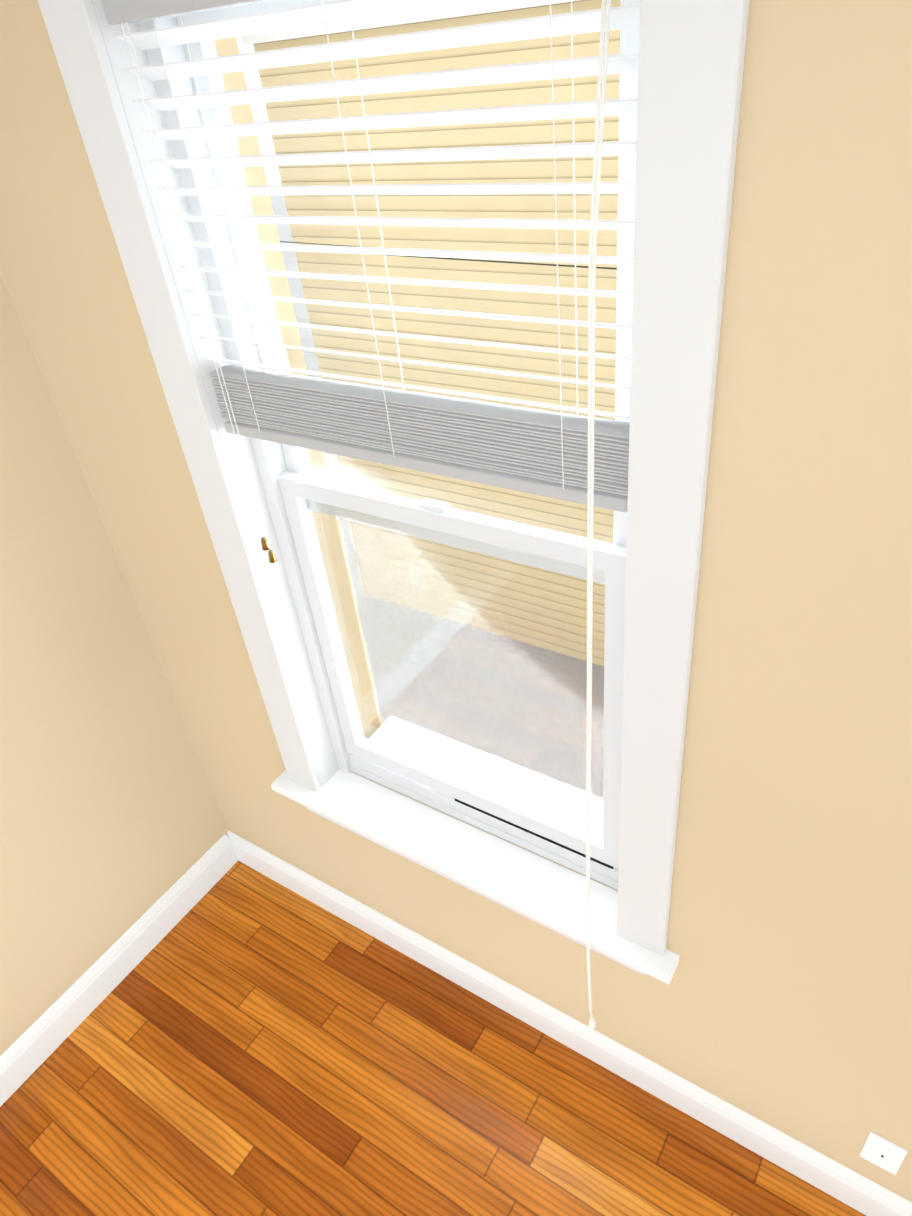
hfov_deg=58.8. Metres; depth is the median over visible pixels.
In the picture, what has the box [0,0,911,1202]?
wall
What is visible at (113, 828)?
wall
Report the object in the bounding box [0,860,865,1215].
floor
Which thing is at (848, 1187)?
baseboard
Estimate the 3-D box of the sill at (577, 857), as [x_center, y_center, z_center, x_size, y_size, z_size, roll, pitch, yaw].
[0.047,0.518,2.100,0.820,0.048,0.027,16,42,29]
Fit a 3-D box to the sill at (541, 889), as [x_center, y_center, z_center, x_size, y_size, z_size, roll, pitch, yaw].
[0.005,0.623,2.080,1.180,0.028,0.147,16,42,29]
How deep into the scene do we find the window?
1.48 m
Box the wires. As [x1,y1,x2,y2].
[280,241,616,269]
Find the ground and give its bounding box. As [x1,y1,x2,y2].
[270,195,603,797]
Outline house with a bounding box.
[253,0,620,666]
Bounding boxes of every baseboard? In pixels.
[0,834,237,1106]
[228,831,911,1215]
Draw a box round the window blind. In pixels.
[102,0,639,1028]
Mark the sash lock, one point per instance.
(434, 505)
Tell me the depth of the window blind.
1.23 m
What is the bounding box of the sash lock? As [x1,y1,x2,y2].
[419,498,449,512]
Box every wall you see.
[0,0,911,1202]
[0,272,227,1055]
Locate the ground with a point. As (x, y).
(298, 293)
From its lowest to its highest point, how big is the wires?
6.400 m
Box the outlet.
[860,1132,906,1174]
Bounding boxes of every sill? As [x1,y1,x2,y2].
[271,770,679,983]
[348,753,617,880]
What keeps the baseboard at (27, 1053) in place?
attached to the wall at (113, 828)
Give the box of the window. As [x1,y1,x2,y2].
[38,0,748,973]
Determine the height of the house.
5.620 m

